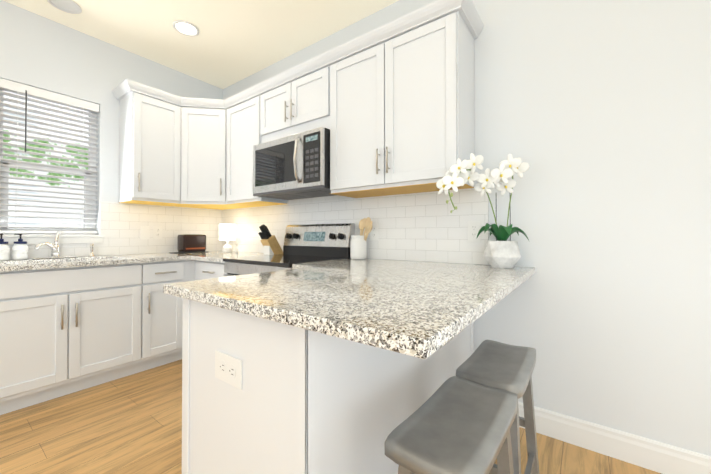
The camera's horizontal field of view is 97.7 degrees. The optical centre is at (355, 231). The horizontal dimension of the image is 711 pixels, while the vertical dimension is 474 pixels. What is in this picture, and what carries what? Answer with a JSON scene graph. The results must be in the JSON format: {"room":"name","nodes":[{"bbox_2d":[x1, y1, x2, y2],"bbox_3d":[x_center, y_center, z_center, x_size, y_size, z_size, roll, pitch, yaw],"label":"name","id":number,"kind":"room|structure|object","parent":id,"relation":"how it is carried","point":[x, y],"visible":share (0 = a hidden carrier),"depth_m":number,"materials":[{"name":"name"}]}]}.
{"room":"kitchen","nodes":[
{"label":"kitchen","id":0,"kind":"room"},
{"bbox_2d":[0,0,222,259],"bbox_3d":[-3.307,-0.296,1.459,0.200,2.820,5.600,0,-1,36],"label":"wall","id":1,"kind":"structure","parent":0,"point":[40,52],"depth_m":2.68,"materials":[{"name":"white paint"}]},
{"bbox_2d":[0,90,95,234],"bbox_3d":[-2.526,-0.549,2.564,0.060,1.148,0.599,0,-1,36],"label":"window","id":2,"kind":"structure","parent":1,"relation":"in","point":[46,168],"depth_m":2.63,"materials":[{"name":"white plastic"}]},
{"bbox_2d":[0,78,98,233],"bbox_3d":[-2.454,-0.552,2.511,0.079,1.142,0.593,0,-1,36],"label":"window blind","id":3,"kind":"object","parent":2,"relation":"attached to","point":[33,92],"visible":0.96,"depth_m":2.49,"materials":[{"name":"white plastic"}]},
{"bbox_2d":[2,235,104,244],"bbox_3d":[-2.454,0.062,2.504,0.130,0.075,0.671,0,-1,36],"label":"window ledge","id":4,"kind":"object","parent":1,"relation":"attached to","point":[63,239],"visible":0.96,"depth_m":2.50,"materials":[{"name":"white"}]},
{"bbox_2d":[8,201,221,258],"bbox_3d":[-2.336,-0.029,2.599,0.008,0.478,2.592,0,-1,36],"label":"backsplash","id":5,"kind":"structure","parent":1,"relation":"attached to","point":[121,224],"depth_m":2.98,"materials":[{"name":"tile"}]},
{"bbox_2d":[140,226,149,238],"bbox_3d":[-2.030,0.010,2.999,0.010,0.130,0.079,0,-1,36],"label":"outlet","id":6,"kind":"object","parent":5,"relation":"attached to","point":[144,232],"visible":1,"depth_m":3.00,"materials":[{"name":"white plastic"}]},
{"bbox_2d":[153,226,161,238],"bbox_3d":[-1.966,0.011,3.089,0.007,0.130,0.079,0,-1,36],"label":"duplex electrical outlet","id":7,"kind":"object","parent":5,"relation":"attached to","point":[157,232],"visible":1,"depth_m":3.08,"materials":[{"name":"white plastic"}]},
{"bbox_2d":[116,80,187,206],"bbox_3d":[-1.881,-0.768,2.916,0.370,1.005,0.448,0,-1,36],"label":"upper cabinet","id":8,"kind":"object","parent":1,"relation":"attached to","point":[147,114],"depth_m":2.77,"materials":[{"name":"white wood"}]},
{"bbox_2d":[176,95,235,209],"bbox_3d":[-1.519,-0.765,3.204,0.612,1.005,0.673,0,-1,36],"label":"upper cabinet","id":9,"kind":"object","parent":1,"relation":"attached to","point":[197,119],"depth_m":3.00,"materials":[{"name":"white wood"}]},
{"bbox_2d":[4,0,397,88],"bbox_3d":[-0.730,-1.776,-0.422,6.600,0.100,6.000,0,-1,36],"label":"ceiling","id":10,"kind":"structure","parent":0,"point":[233,42],"depth_m":2.57,"materials":[{"name":"beige paint"}]},
{"bbox_2d":[47,0,81,13],"bbox_3d":[-2.167,-1.689,2.314,0.200,0.012,0.200,0,-1,36],"label":"recessed light","id":11,"kind":"object","parent":10,"relation":"in","point":[70,6],"visible":1,"depth_m":2.33,"materials":[{"name":"white plastic"}]},
{"bbox_2d":[172,20,198,36],"bbox_3d":[-1.409,-1.686,2.585,0.200,0.012,0.200,0,-1,36],"label":"recessed light","id":12,"kind":"object","parent":10,"relation":"in","point":[185,28],"visible":0.98,"depth_m":2.58,"materials":[{"name":"white"}]},
{"bbox_2d":[0,359,660,473],"bbox_3d":[-0.730,1.143,-0.453,6.600,0.100,6.000,0,-1,36],"label":"floor","id":13,"kind":"structure","parent":0,"point":[131,424],"depth_m":1.69,"materials":[{"name":"brown wood"}]},
{"bbox_2d":[0,259,155,414],"bbox_3d":[-2.160,0.682,2.295,0.637,0.881,0.924,0,-1,36],"label":"base cabinet","id":14,"kind":"object","parent":13,"relation":"on","point":[65,330],"depth_m":2.10,"materials":[{"name":"white wood"}]},
{"bbox_2d":[0,251,239,270],"bbox_3d":[-2.052,0.226,2.422,0.667,0.034,2.547,0,-1,36],"label":"countertop","id":15,"kind":"structure","parent":14,"relation":"on","point":[90,260],"depth_m":2.33,"materials":[{"name":"beige stone"}]},
{"bbox_2d":[0,233,9,260],"bbox_3d":[-2.512,0.110,2.205,0.083,0.192,0.083,0,-1,36],"label":"soap dispenser","id":16,"kind":"object","parent":15,"relation":"on","point":[4,251],"visible":1,"depth_m":2.20,"materials":[{"name":"white ceramic"}]},
{"bbox_2d":[12,234,27,259],"bbox_3d":[-2.457,0.111,2.280,0.083,0.192,0.083,0,-1,36],"label":"soap dispenser","id":17,"kind":"object","parent":15,"relation":"on","point":[20,249],"visible":1,"depth_m":2.26,"materials":[{"name":"white ceramic"}]},
{"bbox_2d":[31,231,94,258],"bbox_3d":[-2.274,0.103,2.447,0.138,0.213,0.376,0,-1,36],"label":"faucet","id":18,"kind":"object","parent":15,"relation":"on","point":[55,249],"depth_m":2.42,"materials":[{"name":"silver metal"}]},
{"bbox_2d":[169,234,205,252],"bbox_3d":[-1.721,0.124,3.230,0.180,0.186,0.325,0,-1,36],"label":"toaster","id":19,"kind":"object","parent":15,"relation":"on","point":[191,243],"visible":0.98,"depth_m":3.18,"materials":[{"name":"black plastic"}]},
{"bbox_2d":[219,224,235,251],"bbox_3d":[-1.348,0.070,3.273,0.160,0.295,0.160,0,-1,36],"label":"lamp","id":20,"kind":"object","parent":15,"relation":"on","point":[227,232],"visible":1,"depth_m":3.22,"materials":[{"name":"fabric"}]},
{"bbox_2d":[231,237,241,252],"bbox_3d":[-1.225,0.136,3.199,0.096,0.161,0.125,0,-1,36],"label":"vase","id":21,"kind":"object","parent":15,"relation":"on","point":[236,250],"visible":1,"depth_m":3.19,"materials":[{"name":"white ceramic"}]},
{"bbox_2d":[152,259,187,367],"bbox_3d":[-1.849,0.687,2.718,0.637,0.881,0.378,0,-1,36],"label":"base cabinet","id":22,"kind":"object","parent":13,"relation":"on","point":[164,317],"depth_m":2.58,"materials":[{"name":"white wood"}]},
{"bbox_2d":[192,259,223,274],"bbox_3d":[-1.029,0.688,2.849,0.568,0.881,0.638,0,-1,36],"label":"base cabinet","id":23,"kind":"object","parent":13,"relation":"on","point":[196,265],"depth_m":2.64,"materials":[{"name":"white wood"}]},
{"bbox_2d":[192,251,264,262],"bbox_3d":[-1.021,0.230,2.823,0.518,0.034,0.678,0,-1,36],"label":"countertop","id":24,"kind":"structure","parent":23,"relation":"on","point":[203,258],"depth_m":2.63,"materials":[{"name":"beige stone"}]},
{"bbox_2d":[258,224,282,254],"bbox_3d":[-0.783,0.074,2.885,0.110,0.279,0.221,0,-1,36],"label":"knife block","id":25,"kind":"object","parent":24,"relation":"on","point":[270,243],"visible":1,"depth_m":2.83,"materials":[{"name":"brown wood"}]},
{"bbox_2d":[223,223,354,276],"bbox_3d":[-0.529,0.529,2.406,0.754,1.190,0.746,0,-1,36],"label":"range","id":26,"kind":"object","parent":13,"relation":"on","point":[307,243],"visible":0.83,"depth_m":2.49,"materials":[{"name":"grey metal"}]},
{"bbox_2d":[176,299,407,473],"bbox_3d":[-0.237,0.670,1.173,0.649,0.881,0.499,0,-1,36],"label":"base cabinet","id":27,"kind":"object","parent":13,"relation":"on","point":[349,365],"depth_m":0.94,"materials":[{"name":"white wood"}]},
{"bbox_2d":[215,350,241,389],"bbox_3d":[-0.405,0.436,0.984,0.148,0.090,0.007,0,-1,36],"label":"outlet","id":28,"kind":"object","parent":27,"relation":"attached to","point":[228,369],"visible":1,"depth_m":0.98,"materials":[{"name":"white plastic"}]},
{"bbox_2d":[140,259,535,362],"bbox_3d":[0.063,0.216,1.513,1.253,0.034,1.504,0,-1,36],"label":"countertop","id":29,"kind":"structure","parent":27,"relation":"on","point":[410,309],"depth_m":0.96,"materials":[{"name":"beige stone"}]},
{"bbox_2d":[350,217,371,258],"bbox_3d":[0.049,0.051,2.350,0.191,0.314,0.126,0,-1,36],"label":"utensil crock","id":30,"kind":"object","parent":29,"relation":"on","point":[358,246],"visible":1,"depth_m":2.32,"materials":[{"name":"white ceramic"}]},
{"bbox_2d":[436,153,529,267],"bbox_3d":[0.700,-0.102,1.670,0.405,0.605,0.470,0,-1,36],"label":"orchid","id":31,"kind":"object","parent":29,"relation":"on","point":[501,251],"visible":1,"depth_m":1.64,"materials":[{"name":"plant"}]},
{"bbox_2d":[408,359,431,416],"bbox_3d":[-0.042,0.673,1.455,0.629,0.881,0.438,0,-1,36],"label":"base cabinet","id":32,"kind":"object","parent":13,"relation":"on","point":[419,374],"depth_m":1.31,"materials":[{"name":"white wood"}]},
{"bbox_2d":[385,376,516,473],"bbox_3d":[0.282,0.801,0.840,0.230,0.611,0.462,0,-1,38],"label":"stool","id":33,"kind":"object","parent":13,"relation":"on","point":[454,425],"visible":0.98,"depth_m":0.79,"materials":[{"name":"grey leather"}]},
{"bbox_2d":[456,339,539,473],"bbox_3d":[0.563,0.805,1.213,0.230,0.611,0.462,0,-1,36],"label":"stool","id":34,"kind":"object","parent":13,"relation":"on","point":[497,365],"visible":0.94,"depth_m":1.20,"materials":[{"name":"grey leather"}]},
{"bbox_2d":[223,0,710,455],"bbox_3d":[0.975,-0.292,1.877,6.600,2.820,0.150,0,-1,36],"label":"wall","id":35,"kind":"structure","parent":0,"point":[595,115],"depth_m":1.57,"materials":[{"name":"white paint"}]},
{"bbox_2d":[220,84,287,207],"bbox_3d":[-0.990,-0.767,3.003,0.584,1.005,0.369,0,-1,36],"label":"upper cabinet","id":36,"kind":"object","parent":35,"relation":"attached to","point":[239,112],"depth_m":2.91,"materials":[{"name":"white wood"}]},
{"bbox_2d":[260,52,327,143],"bbox_3d":[-0.418,-1.006,2.610,0.798,0.536,0.327,0,-1,36],"label":"upper cabinet","id":37,"kind":"object","parent":35,"relation":"attached to","point":[295,101],"depth_m":2.44,"materials":[{"name":"white wood"}]},
{"bbox_2d":[253,127,334,199],"bbox_3d":[-0.458,-0.519,2.551,0.797,0.432,0.457,0,-1,36],"label":"over-the-range microwave","id":38,"kind":"object","parent":37,"relation":"attached to","point":[294,166],"visible":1,"depth_m":2.37,"materials":[{"name":"silver plastic"}]},
{"bbox_2d":[222,188,488,264],"bbox_3d":[-0.379,-0.065,2.773,2.955,0.554,0.008,0,-1,36],"label":"backsplash","id":39,"kind":"structure","parent":35,"relation":"attached to","point":[426,226],"depth_m":2.26,"materials":[{"name":"tile"}]},
{"bbox_2d":[370,223,377,240],"bbox_3d":[0.141,0.004,2.380,0.079,0.130,0.007,0,-1,36],"label":"electrical outlet","id":40,"kind":"object","parent":39,"relation":"attached to","point":[374,233],"visible":0.96,"depth_m":2.37,"materials":[{"name":"white plastic"}]},
{"bbox_2d":[468,221,480,241],"bbox_3d":[0.740,-0.001,1.939,0.079,0.130,0.007,0,-1,36],"label":"electrical outlet","id":41,"kind":"object","parent":39,"relation":"attached to","point":[474,227],"visible":0.98,"depth_m":1.94,"materials":[{"name":"white plastic"}]},
{"bbox_2d":[328,0,475,197],"bbox_3d":[0.279,-0.777,2.095,0.924,1.005,0.327,0,-1,36],"label":"upper cabinet","id":42,"kind":"object","parent":35,"relation":"attached to","point":[390,105],"depth_m":1.90,"materials":[{"name":"white wood"}]},
{"bbox_2d":[518,402,710,473],"bbox_3d":[2.083,1.041,0.944,3.325,0.135,0.016,0,-1,36],"label":"baseboard","id":43,"kind":"structure","parent":35,"relation":"attached to","point":[654,455],"depth_m":1.52,"materials":[{"name":"white wood"}]},
{"label":"outside","id":44,"kind":"structure","parent":0,"visible":0},
{"bbox_2d":[3,91,87,234],"bbox_3d":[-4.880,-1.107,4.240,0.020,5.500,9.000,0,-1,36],"label":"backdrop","id":45,"kind":"structure","parent":44,"point":[42,193],"depth_m":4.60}
]}

